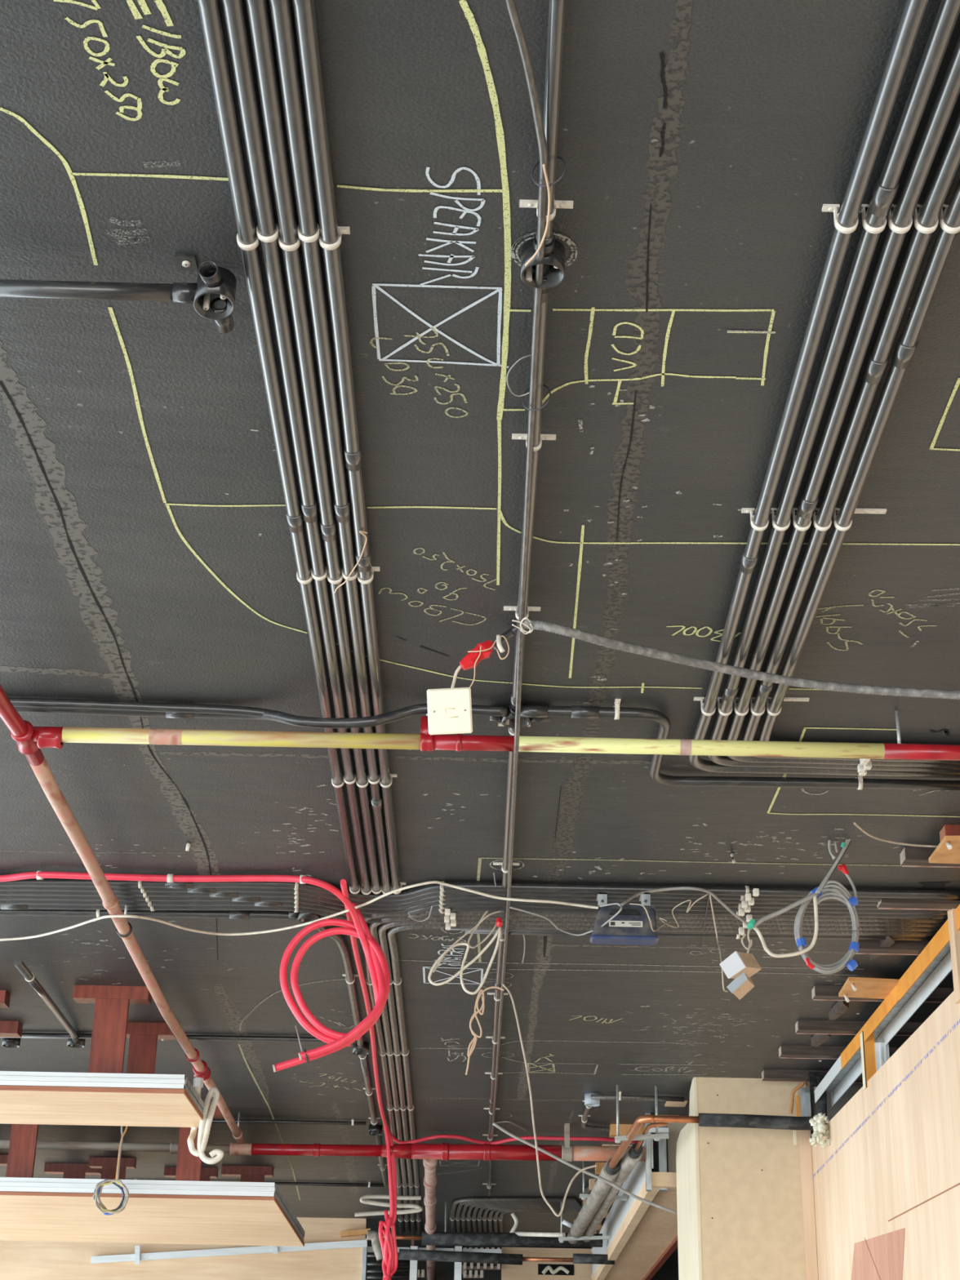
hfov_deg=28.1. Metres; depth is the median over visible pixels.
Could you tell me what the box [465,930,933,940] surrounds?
conduit
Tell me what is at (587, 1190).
conduit
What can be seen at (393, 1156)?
cable
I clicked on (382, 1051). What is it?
conduit
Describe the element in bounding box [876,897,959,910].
block
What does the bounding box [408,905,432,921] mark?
wire
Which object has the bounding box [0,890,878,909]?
conduit
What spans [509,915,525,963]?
wire
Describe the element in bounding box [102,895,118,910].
socket
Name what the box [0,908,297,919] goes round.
conduit
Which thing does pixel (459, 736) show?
socket
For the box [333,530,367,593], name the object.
string
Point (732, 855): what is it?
plug
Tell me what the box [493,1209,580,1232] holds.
conduit
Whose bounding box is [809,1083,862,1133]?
wall partition
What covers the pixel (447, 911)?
clip
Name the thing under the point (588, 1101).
junction box
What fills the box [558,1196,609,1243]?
hanger
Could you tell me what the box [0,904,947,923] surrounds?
conduit
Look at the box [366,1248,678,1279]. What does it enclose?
wall
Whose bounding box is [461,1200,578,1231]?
conduit
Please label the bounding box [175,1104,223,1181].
hanger
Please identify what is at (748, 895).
clip
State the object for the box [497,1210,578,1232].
conduit
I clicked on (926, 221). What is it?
conduit
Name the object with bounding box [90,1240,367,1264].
channel
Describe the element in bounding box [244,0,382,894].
conduit
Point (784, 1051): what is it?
block
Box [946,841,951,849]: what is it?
anchor
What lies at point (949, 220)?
conduit
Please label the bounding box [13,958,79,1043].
conduit
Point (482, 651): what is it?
joint
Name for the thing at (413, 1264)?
stud
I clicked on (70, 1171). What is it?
hanger
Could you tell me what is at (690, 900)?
wire
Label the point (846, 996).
anchor
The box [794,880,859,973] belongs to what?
cable coil
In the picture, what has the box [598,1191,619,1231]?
conduit
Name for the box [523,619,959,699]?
conduit
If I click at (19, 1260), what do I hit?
wood panel
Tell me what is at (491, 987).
cable
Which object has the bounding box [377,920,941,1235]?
conduit
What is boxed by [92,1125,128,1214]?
coil
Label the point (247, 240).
conduit
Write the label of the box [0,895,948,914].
conduit
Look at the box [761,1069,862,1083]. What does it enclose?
block
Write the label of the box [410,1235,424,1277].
rail
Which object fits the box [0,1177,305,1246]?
bulkhead
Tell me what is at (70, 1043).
junction box
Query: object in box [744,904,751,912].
clip
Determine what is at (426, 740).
socket
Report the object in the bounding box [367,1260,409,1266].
conduit
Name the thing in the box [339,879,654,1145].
cable
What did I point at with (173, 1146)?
socket
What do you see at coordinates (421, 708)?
conduit
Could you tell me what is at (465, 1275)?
rail
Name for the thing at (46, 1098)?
bulkhead
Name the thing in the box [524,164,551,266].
wire
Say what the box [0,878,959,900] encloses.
conduit
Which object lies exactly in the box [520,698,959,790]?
conduit
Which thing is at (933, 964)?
track
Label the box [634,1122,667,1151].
copper pipe
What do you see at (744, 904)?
clip
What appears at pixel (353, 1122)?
conduit
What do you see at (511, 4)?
conduit
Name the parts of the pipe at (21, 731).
hanger rod, hanger rod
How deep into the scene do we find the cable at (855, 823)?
4.95 m
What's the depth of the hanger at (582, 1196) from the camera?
9.76 m
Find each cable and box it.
[0,880,619,941]
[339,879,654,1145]
[378,1209,398,1279]
[382,1124,394,1222]
[387,1125,396,1226]
[427,927,501,994]
[450,665,461,688]
[476,986,504,1015]
[492,1122,676,1213]
[495,1120,526,1131]
[502,983,597,1217]
[509,902,622,935]
[621,886,747,925]
[741,933,752,949]
[746,928,751,953]
[752,895,818,957]
[753,892,818,928]
[837,863,857,900]
[853,822,937,847]
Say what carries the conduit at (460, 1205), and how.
attached to the ceiling
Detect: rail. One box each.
[367,1246,501,1253]
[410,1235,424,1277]
[462,1245,483,1278]
[462,1245,500,1248]
[462,1246,500,1269]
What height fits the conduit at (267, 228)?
0.031 m
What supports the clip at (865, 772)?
attached to the conduit at (874, 221)
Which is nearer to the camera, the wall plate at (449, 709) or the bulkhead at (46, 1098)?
the wall plate at (449, 709)
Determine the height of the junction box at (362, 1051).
0.040 m
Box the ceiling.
[0,0,959,1252]
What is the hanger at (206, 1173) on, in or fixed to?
hanging from the ceiling
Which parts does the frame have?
rail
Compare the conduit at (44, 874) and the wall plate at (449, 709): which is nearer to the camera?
the wall plate at (449, 709)
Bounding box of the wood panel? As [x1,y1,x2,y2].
[0,1217,367,1279]
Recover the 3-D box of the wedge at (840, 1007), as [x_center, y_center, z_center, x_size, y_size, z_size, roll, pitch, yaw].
[1.251,1.277,6.663,0.036,0.028,0.251,1,-24,0]
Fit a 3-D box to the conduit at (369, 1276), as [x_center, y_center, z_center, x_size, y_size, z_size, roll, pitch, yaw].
[-0.591,4.206,12.686,0.310,0.042,0.030,1,-24,0]
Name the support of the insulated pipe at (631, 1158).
on the hanger at (562, 1239)
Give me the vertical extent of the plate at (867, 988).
0.012 m
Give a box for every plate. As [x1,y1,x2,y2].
[426,687,472,734]
[838,977,898,999]
[928,835,959,863]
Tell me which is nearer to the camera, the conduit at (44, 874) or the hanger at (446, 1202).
the conduit at (44, 874)
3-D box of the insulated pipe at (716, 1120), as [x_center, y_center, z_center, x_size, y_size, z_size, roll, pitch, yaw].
[0.968,2.185,8.215,0.770,0.082,1.580,1,-24,0]
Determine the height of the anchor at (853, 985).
0.034 m
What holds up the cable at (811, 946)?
attached to the cable at (842, 868)
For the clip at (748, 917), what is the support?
attached to the conduit at (22, 907)
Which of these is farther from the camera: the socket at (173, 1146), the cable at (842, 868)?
the socket at (173, 1146)
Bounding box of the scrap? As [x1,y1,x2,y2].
[340,1228,370,1237]
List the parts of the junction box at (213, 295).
spout, fixing plate, spout, spout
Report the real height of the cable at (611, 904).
0.126 m
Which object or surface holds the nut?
attached to the cable bundle at (204, 1128)
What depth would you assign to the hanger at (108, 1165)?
10.00 m
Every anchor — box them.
[844,994,849,1002]
[850,983,857,991]
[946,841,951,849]
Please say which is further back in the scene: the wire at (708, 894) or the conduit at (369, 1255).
the conduit at (369, 1255)
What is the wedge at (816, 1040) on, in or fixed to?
attached to the ceiling
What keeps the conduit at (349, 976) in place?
attached to the ceiling
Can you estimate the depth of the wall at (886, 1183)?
6.13 m
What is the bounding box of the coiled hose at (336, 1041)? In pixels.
[272,902,390,1071]
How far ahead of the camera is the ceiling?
3.46 m
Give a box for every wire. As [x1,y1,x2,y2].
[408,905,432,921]
[432,910,501,972]
[467,911,496,948]
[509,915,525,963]
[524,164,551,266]
[629,893,708,931]
[701,893,709,951]
[709,894,728,991]
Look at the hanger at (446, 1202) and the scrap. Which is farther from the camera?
the scrap
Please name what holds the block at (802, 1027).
attached to the ceiling
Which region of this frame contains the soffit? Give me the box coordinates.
[573,1124,678,1279]
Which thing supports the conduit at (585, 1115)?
attached to the ceiling
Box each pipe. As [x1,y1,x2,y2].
[0,684,246,1143]
[0,1139,252,1155]
[31,710,959,760]
[251,1123,645,1161]
[382,1231,602,1247]
[398,1248,614,1265]
[422,1159,437,1279]
[509,1212,518,1232]
[513,1231,565,1237]
[566,1158,620,1244]
[582,1142,643,1242]
[608,1112,826,1168]
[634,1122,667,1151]
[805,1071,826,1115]
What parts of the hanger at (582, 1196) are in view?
threaded rod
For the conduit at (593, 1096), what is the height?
0.033 m
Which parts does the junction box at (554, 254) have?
spout, spout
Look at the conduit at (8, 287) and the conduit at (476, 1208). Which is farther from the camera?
the conduit at (476, 1208)
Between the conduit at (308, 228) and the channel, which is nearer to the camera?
the conduit at (308, 228)
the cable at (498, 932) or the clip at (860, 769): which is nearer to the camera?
the clip at (860, 769)
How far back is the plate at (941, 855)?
4.96 m
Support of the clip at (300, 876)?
on the conduit at (44, 874)
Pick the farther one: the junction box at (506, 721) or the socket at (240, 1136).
the socket at (240, 1136)
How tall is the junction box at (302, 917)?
0.040 m
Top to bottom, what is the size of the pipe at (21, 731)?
0.138 m
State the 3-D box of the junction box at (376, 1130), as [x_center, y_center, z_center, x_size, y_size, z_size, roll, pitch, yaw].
[-0.491,2.300,9.014,0.064,0.040,0.064,1,-24,0]
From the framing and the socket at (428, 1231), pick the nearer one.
the framing
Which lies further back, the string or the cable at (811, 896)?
the cable at (811, 896)
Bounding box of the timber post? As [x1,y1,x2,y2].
[947,908,959,1004]
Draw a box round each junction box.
[1,1037,21,1048]
[66,1038,85,1048]
[172,253,236,333]
[288,911,326,923]
[352,1041,369,1055]
[368,1124,382,1135]
[489,703,551,728]
[520,235,564,293]
[584,1093,599,1106]
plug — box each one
[185,843,190,851]
[730,853,735,862]
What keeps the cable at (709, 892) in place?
hanging from the conduit at (475, 886)
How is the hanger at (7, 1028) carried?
hanging from the ceiling
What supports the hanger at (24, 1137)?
hanging from the ceiling
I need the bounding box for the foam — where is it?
[808,1112,831,1147]
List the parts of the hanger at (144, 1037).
post, head plate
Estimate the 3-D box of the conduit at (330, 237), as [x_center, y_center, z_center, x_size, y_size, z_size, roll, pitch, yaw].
[-0.214,-0.025,3.825,0.045,0.032,3.612,1,-24,0]
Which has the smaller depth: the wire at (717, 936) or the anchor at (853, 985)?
the wire at (717, 936)
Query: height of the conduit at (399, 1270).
0.042 m
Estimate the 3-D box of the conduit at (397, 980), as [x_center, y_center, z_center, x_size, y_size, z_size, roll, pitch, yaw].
[0.539,2.372,9.135,1.851,0.031,7.418,1,-24,0]
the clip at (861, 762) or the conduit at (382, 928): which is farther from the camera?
the conduit at (382, 928)
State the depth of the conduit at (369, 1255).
12.73 m
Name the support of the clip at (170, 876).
on the conduit at (44, 874)
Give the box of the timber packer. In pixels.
[664,1100,687,1106]
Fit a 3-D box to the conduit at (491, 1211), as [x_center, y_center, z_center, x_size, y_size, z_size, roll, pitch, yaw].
[0.128,3.602,11.896,0.479,0.031,1.542,10,-26,-18]
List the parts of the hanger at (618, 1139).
threaded rod, threaded rod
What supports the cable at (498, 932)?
hanging from the conduit at (511, 4)
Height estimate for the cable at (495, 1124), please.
0.347 m
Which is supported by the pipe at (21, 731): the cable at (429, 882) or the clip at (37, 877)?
the cable at (429, 882)
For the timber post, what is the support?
on the wall at (886, 1183)
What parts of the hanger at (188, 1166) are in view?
post, head plate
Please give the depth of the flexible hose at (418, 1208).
10.54 m
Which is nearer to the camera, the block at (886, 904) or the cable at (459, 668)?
the cable at (459, 668)
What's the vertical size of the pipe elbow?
0.171 m
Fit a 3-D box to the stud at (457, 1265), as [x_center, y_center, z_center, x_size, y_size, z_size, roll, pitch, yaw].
[-0.164,5.226,11.492,0.053,3.063,0.050,1,-24,0]
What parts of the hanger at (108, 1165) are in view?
head plate, post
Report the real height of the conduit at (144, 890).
0.031 m
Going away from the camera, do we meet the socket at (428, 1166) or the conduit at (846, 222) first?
the conduit at (846, 222)
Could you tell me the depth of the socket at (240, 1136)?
8.71 m
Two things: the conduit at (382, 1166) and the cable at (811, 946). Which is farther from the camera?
the conduit at (382, 1166)
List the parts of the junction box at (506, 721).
spout, spout, spout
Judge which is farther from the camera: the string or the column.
the column
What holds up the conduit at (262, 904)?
attached to the ceiling
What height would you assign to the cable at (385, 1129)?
0.444 m
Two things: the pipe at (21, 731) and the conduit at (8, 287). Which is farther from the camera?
the pipe at (21, 731)
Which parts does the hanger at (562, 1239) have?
threaded rod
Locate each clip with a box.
[35,871,43,879]
[166,873,173,882]
[299,875,306,884]
[444,908,450,915]
[444,915,449,923]
[445,923,450,930]
[449,912,455,919]
[450,920,456,926]
[738,908,744,915]
[738,926,744,934]
[741,900,747,908]
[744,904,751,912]
[745,893,751,901]
[746,914,752,922]
[747,897,754,905]
[752,888,759,896]
[857,763,866,773]
[858,769,866,776]
[859,758,867,764]
[862,758,870,762]
[863,760,871,769]
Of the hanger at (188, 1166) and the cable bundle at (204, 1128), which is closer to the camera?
the cable bundle at (204, 1128)
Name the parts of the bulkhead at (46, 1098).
trim, trim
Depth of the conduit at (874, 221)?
2.81 m
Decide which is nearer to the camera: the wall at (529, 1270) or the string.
the string
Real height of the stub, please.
0.050 m
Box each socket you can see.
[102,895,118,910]
[169,1142,177,1154]
[232,1129,242,1139]
[420,733,433,751]
[422,1159,437,1169]
[423,1177,436,1189]
[423,1195,436,1208]
[424,1222,436,1234]
[456,733,462,751]
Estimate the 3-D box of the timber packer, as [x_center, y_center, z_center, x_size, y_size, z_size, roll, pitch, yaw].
[0.855,2.021,8.371,0.088,0.005,0.120,1,-24,0]
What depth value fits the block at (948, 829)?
4.91 m
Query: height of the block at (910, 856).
0.036 m
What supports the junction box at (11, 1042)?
attached to the ceiling
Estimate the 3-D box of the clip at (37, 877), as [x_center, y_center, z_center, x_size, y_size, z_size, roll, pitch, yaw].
[-1.234,0.660,5.389,0.016,0.025,0.024,1,-24,0]
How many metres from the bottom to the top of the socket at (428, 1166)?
0.069 m
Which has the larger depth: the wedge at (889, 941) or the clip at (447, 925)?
the wedge at (889, 941)
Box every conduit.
[0,279,173,302]
[0,871,378,1003]
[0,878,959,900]
[0,886,959,905]
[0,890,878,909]
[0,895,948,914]
[0,899,947,918]
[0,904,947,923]
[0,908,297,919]
[7,697,267,716]
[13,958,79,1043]
[14,703,507,728]
[21,1032,357,1044]
[197,0,359,894]
[212,1119,365,1125]
[221,0,371,894]
[229,1181,384,1187]
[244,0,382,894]
[268,0,391,893]
[292,0,405,894]
[317,925,364,1047]
[358,1051,379,1126]
[362,910,947,1235]
[367,1253,399,1257]
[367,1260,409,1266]
[367,1267,408,1273]
[367,1274,408,1279]
[368,915,944,1235]
[374,1128,387,1186]
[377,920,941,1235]
[386,924,937,1235]
[449,1197,576,1231]
[450,928,933,937]
[455,1198,577,1231]
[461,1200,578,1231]
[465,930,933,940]
[466,1201,579,1231]
[471,1202,581,1232]
[476,1206,582,1232]
[482,0,573,1195]
[482,1207,581,1232]
[487,1208,580,1232]
[490,0,566,1137]
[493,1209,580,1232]
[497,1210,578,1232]
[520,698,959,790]
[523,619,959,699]
[578,1100,655,1133]
[581,1178,597,1207]
[591,1091,684,1102]
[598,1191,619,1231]
[688,0,959,777]
[707,0,959,773]
[725,34,959,768]
[742,110,959,764]
[758,178,959,741]
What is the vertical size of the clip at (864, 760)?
0.018 m
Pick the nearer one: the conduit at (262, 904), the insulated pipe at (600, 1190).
the conduit at (262, 904)
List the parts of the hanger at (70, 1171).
post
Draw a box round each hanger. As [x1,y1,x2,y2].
[0,990,10,1008]
[0,1021,22,1037]
[0,1155,8,1165]
[5,1124,39,1177]
[44,1163,102,1178]
[88,1156,136,1179]
[126,1022,176,1074]
[164,1166,217,1181]
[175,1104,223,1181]
[221,1165,273,1182]
[444,1201,447,1231]
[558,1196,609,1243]
[579,1160,626,1200]
[614,1084,669,1143]
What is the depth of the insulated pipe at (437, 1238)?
11.16 m
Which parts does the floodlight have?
bracket arm, bracket arm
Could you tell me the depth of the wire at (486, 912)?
5.59 m
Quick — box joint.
[459,626,515,688]
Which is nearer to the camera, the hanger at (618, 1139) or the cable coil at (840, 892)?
the cable coil at (840, 892)
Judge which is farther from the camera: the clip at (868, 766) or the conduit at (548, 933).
the conduit at (548, 933)
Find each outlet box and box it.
[719,951,761,978]
[726,972,754,999]
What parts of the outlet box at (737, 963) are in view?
plate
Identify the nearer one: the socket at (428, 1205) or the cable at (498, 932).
the cable at (498, 932)
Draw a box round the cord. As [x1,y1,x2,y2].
[465,989,484,1075]
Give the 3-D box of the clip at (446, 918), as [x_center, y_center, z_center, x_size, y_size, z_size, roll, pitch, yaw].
[-0.097,0.824,5.665,0.016,0.018,0.020,1,-24,0]
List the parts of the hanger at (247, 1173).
post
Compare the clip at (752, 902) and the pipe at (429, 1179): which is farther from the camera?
the pipe at (429, 1179)
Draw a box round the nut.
[192,1077,203,1088]
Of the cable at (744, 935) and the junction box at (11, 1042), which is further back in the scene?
the junction box at (11, 1042)
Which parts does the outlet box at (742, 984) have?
plate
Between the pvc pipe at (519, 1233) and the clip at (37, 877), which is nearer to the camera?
the clip at (37, 877)
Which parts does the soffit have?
plate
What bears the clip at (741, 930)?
attached to the conduit at (382, 928)
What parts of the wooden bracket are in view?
post, head plate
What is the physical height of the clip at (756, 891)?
0.020 m
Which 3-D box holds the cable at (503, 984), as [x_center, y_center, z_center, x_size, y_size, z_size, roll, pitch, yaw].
[0.220,1.464,6.140,0.308,0.735,0.007,1,-24,0]
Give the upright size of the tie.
0.003 m
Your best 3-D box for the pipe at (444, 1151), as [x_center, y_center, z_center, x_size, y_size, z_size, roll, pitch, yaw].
[-0.136,2.315,8.866,1.856,0.174,0.080,1,-24,0]
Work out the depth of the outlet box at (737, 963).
4.96 m
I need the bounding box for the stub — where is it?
[561,1219,573,1227]
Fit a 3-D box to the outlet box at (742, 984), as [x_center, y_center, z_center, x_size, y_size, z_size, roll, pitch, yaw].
[0.672,0.891,4.954,0.077,0.069,0.039,1,-24,0]
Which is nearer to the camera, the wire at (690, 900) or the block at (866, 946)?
the wire at (690, 900)
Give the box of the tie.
[511,617,533,634]
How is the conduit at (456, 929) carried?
attached to the ceiling
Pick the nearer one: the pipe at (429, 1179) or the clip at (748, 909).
the clip at (748, 909)
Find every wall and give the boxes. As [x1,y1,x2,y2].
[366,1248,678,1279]
[501,1247,592,1279]
[811,991,959,1279]
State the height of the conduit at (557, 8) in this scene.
0.027 m
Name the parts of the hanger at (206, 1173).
post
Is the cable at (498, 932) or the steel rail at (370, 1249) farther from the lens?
the steel rail at (370, 1249)
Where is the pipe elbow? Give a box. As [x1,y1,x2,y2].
[366,1230,382,1261]
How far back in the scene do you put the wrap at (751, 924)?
5.04 m
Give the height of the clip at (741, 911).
0.020 m
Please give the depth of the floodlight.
5.26 m
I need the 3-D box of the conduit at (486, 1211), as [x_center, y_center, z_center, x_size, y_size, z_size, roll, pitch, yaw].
[0.099,3.590,11.870,0.494,0.031,1.606,10,-26,-18]
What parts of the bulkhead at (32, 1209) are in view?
trim, trim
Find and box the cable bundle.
[815,839,851,893]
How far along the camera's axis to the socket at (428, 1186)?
9.56 m
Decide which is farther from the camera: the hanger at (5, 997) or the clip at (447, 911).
the hanger at (5, 997)
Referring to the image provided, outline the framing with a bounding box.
[789,1082,811,1145]
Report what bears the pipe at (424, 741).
hanging from the ceiling
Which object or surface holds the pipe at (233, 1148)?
attached to the pipe at (444, 1151)
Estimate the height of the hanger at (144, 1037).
0.317 m
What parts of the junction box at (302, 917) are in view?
spout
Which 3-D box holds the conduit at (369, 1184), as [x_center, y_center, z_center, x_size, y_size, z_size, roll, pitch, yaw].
[-1.715,3.023,10.697,2.370,0.026,0.056,0,-24,3]
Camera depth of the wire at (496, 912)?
5.54 m
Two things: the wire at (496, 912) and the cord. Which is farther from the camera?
the cord
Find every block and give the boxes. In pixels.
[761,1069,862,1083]
[778,1045,899,1059]
[795,1020,922,1035]
[811,985,954,1002]
[854,939,930,955]
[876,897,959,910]
[899,846,959,867]
[939,824,959,841]
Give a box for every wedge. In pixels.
[810,1034,831,1047]
[828,1000,848,1020]
[869,935,895,959]
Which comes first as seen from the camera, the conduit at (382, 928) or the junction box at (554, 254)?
the junction box at (554, 254)
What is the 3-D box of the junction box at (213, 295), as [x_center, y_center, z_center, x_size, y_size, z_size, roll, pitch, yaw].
[-0.390,-0.498,2.729,0.088,0.072,0.133,1,-24,0]
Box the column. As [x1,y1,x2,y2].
[675,1076,818,1279]
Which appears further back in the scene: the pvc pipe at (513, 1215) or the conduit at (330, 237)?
the pvc pipe at (513, 1215)
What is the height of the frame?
0.350 m
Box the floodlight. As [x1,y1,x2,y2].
[589,892,658,945]
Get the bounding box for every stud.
[408,1245,418,1279]
[453,1245,462,1279]
[859,1031,889,1089]
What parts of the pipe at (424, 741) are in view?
hanger rod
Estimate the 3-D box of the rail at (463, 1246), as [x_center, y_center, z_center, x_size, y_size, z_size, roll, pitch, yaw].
[0.008,4.003,12.688,0.256,0.120,0.090,1,-24,0]
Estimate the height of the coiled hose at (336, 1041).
0.578 m
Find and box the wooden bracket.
[72,985,151,1073]
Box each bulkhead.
[0,1071,208,1127]
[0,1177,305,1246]
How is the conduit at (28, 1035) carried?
attached to the ceiling
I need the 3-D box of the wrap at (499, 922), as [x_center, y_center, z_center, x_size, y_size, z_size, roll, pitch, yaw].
[0.056,0.820,5.573,0.020,0.027,0.020,-9,-26,21]
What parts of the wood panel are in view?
edge trim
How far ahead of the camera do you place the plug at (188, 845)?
5.08 m
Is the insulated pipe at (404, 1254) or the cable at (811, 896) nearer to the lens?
the cable at (811, 896)
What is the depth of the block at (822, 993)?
6.44 m
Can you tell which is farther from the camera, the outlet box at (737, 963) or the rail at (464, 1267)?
the rail at (464, 1267)
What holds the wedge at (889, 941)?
attached to the ceiling
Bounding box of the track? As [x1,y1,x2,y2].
[813,904,959,1106]
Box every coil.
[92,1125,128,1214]
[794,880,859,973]
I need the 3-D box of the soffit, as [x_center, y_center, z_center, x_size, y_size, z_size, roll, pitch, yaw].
[0.918,3.191,10.603,0.660,0.313,4.450,1,-24,0]
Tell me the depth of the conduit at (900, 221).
2.91 m
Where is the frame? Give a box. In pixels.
[644,1113,687,1191]
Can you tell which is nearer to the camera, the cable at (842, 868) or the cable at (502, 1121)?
the cable at (842, 868)
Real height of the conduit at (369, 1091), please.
0.031 m
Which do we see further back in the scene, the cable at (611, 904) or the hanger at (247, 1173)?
the hanger at (247, 1173)
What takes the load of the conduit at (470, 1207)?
attached to the ceiling
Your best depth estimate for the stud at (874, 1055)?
6.71 m
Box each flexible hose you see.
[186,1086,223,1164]
[354,1194,422,1216]
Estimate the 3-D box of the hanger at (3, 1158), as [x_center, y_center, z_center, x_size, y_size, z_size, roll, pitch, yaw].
[-2.554,2.837,9.970,0.219,0.312,0.075,1,-24,0]
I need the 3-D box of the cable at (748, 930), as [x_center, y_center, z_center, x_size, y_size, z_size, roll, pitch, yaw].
[0.702,0.788,5.021,0.013,0.069,0.006,1,-24,0]
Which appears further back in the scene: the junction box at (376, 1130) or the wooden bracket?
the junction box at (376, 1130)
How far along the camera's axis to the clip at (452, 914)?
5.62 m
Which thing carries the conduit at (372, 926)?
attached to the ceiling
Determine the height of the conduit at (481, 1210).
0.031 m
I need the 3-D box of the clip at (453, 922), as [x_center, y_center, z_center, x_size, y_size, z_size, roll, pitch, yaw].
[-0.078,0.840,5.699,0.016,0.018,0.020,1,-24,0]
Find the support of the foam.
attached to the wall at (886, 1183)
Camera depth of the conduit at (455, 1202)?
11.03 m
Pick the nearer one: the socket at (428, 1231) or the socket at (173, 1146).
the socket at (173, 1146)
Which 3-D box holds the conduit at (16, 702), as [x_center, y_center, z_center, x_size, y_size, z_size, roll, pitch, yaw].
[-0.785,0.151,4.227,0.702,0.035,0.026,2,-24,-1]
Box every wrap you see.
[495,917,502,927]
[746,918,755,929]
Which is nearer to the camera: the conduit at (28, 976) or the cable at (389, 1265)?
the conduit at (28, 976)

